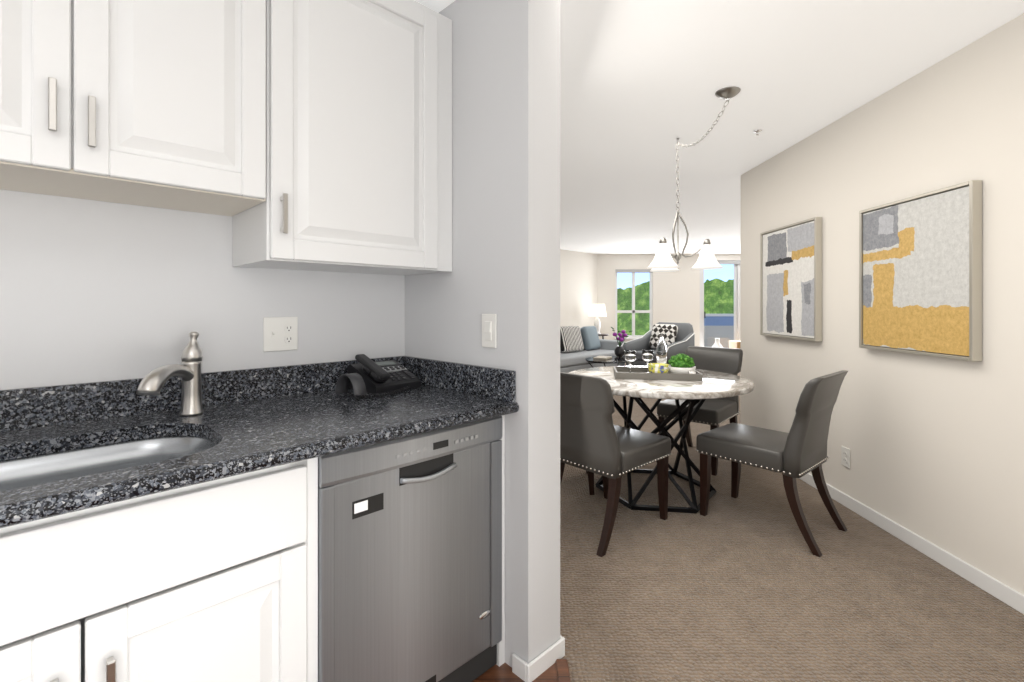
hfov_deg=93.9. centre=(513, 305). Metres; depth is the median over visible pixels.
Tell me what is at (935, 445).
wall
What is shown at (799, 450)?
dining chair
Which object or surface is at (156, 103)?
upper cabinet
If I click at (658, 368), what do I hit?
bowls
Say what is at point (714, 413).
dining chair
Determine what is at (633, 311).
window
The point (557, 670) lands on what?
floor
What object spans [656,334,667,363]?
water bottle
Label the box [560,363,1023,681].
floor
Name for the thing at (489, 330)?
light switch
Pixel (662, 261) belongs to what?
chandelier
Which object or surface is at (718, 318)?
balcony
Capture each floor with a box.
[472,659,570,681]
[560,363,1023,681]
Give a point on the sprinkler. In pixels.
(757, 131)
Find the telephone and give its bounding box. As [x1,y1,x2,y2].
[335,354,420,399]
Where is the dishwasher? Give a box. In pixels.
[318,416,501,681]
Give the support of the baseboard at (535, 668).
attached to the wall at (506, 162)
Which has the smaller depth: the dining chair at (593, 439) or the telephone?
the telephone
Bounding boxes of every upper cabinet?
[0,0,265,215]
[233,0,451,274]
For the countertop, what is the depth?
1.32 m
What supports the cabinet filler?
on the floor at (557, 670)
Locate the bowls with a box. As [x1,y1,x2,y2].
[648,363,668,372]
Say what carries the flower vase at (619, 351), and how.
on the coffee table at (613, 359)
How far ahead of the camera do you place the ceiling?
2.58 m
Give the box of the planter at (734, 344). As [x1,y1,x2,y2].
[729,341,739,348]
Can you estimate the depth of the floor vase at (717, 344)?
10.41 m
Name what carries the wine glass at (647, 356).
on the tray
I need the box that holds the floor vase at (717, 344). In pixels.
[712,338,722,347]
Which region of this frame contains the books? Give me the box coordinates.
[593,356,611,359]
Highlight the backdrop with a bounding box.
[617,264,733,334]
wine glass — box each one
[624,350,635,372]
[642,350,653,372]
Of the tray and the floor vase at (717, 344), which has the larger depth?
the floor vase at (717, 344)
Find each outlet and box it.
[263,317,297,351]
[841,446,849,467]
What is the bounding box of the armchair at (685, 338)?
[622,322,694,365]
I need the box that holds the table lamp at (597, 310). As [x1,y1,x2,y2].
[588,304,605,333]
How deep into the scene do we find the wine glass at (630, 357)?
3.22 m
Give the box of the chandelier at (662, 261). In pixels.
[647,86,740,271]
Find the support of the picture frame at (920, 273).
attached to the wall at (935, 445)
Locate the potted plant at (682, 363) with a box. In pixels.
[668,353,695,373]
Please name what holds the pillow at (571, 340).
on the sofa
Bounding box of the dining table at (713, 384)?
[569,366,754,513]
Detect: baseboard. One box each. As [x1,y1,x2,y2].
[512,635,564,681]
[799,473,1023,613]
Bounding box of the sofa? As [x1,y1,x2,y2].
[560,328,624,372]
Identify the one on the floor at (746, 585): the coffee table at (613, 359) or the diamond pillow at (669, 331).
the coffee table at (613, 359)
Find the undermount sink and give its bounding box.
[0,436,214,491]
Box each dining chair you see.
[560,372,671,556]
[586,471,593,494]
[656,346,742,475]
[695,370,847,556]
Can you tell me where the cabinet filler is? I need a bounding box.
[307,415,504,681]
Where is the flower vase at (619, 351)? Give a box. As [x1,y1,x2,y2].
[611,327,631,356]
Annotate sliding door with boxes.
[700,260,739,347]
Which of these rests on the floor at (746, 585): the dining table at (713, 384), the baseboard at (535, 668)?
the dining table at (713, 384)
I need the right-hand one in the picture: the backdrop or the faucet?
the backdrop
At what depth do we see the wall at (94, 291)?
1.45 m
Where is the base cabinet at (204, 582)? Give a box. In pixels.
[0,460,306,681]
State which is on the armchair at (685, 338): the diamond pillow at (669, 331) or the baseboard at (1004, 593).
the diamond pillow at (669, 331)
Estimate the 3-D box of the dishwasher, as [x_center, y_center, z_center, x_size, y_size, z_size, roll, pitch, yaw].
[-0.462,0.806,1.607,0.621,0.868,0.618,0,0,45]
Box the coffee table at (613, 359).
[585,355,638,367]
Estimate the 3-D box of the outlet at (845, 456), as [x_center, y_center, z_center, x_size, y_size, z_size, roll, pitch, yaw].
[2.051,0.936,2.952,0.010,0.118,0.072,0,0,0]
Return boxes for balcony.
[704,314,733,347]
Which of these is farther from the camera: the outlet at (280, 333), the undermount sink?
the outlet at (280, 333)
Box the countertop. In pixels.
[0,356,518,527]
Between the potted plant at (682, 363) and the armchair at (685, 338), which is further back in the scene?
the armchair at (685, 338)
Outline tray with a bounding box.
[613,366,702,380]
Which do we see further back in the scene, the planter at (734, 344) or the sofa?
the planter at (734, 344)
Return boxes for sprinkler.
[753,129,762,135]
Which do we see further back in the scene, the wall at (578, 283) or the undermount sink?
the wall at (578, 283)
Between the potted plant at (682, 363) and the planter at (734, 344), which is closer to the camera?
the potted plant at (682, 363)
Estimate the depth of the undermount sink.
1.23 m
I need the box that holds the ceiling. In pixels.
[415,0,1023,253]
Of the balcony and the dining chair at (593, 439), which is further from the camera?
the balcony
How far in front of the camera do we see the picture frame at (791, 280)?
3.46 m
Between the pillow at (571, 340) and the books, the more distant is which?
the pillow at (571, 340)
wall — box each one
[0,189,404,389]
[405,0,559,666]
[560,249,596,327]
[597,254,739,345]
[740,13,1023,594]
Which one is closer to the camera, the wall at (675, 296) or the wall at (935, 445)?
the wall at (935, 445)
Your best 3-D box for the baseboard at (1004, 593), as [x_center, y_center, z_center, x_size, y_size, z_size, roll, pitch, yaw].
[2.051,1.202,0.572,0.012,0.075,7.543,0,0,0]
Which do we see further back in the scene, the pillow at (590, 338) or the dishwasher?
the pillow at (590, 338)
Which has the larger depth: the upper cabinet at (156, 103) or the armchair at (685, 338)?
the armchair at (685, 338)
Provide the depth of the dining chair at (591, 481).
3.12 m
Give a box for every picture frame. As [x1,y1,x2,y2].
[760,217,821,341]
[859,180,981,360]
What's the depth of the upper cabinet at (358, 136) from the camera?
1.57 m
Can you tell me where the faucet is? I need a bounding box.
[136,331,203,415]
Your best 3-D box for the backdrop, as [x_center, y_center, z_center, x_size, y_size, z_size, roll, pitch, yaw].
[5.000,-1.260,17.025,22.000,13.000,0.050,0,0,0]
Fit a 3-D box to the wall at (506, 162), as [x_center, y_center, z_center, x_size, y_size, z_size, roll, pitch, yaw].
[-1.287,0.030,3.027,3.945,2.420,0.165,0,0,45]
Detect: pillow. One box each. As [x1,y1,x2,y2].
[560,326,583,352]
[581,326,600,349]
[649,324,677,347]
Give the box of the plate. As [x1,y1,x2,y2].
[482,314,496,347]
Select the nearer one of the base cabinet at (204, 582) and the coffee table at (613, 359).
the base cabinet at (204, 582)

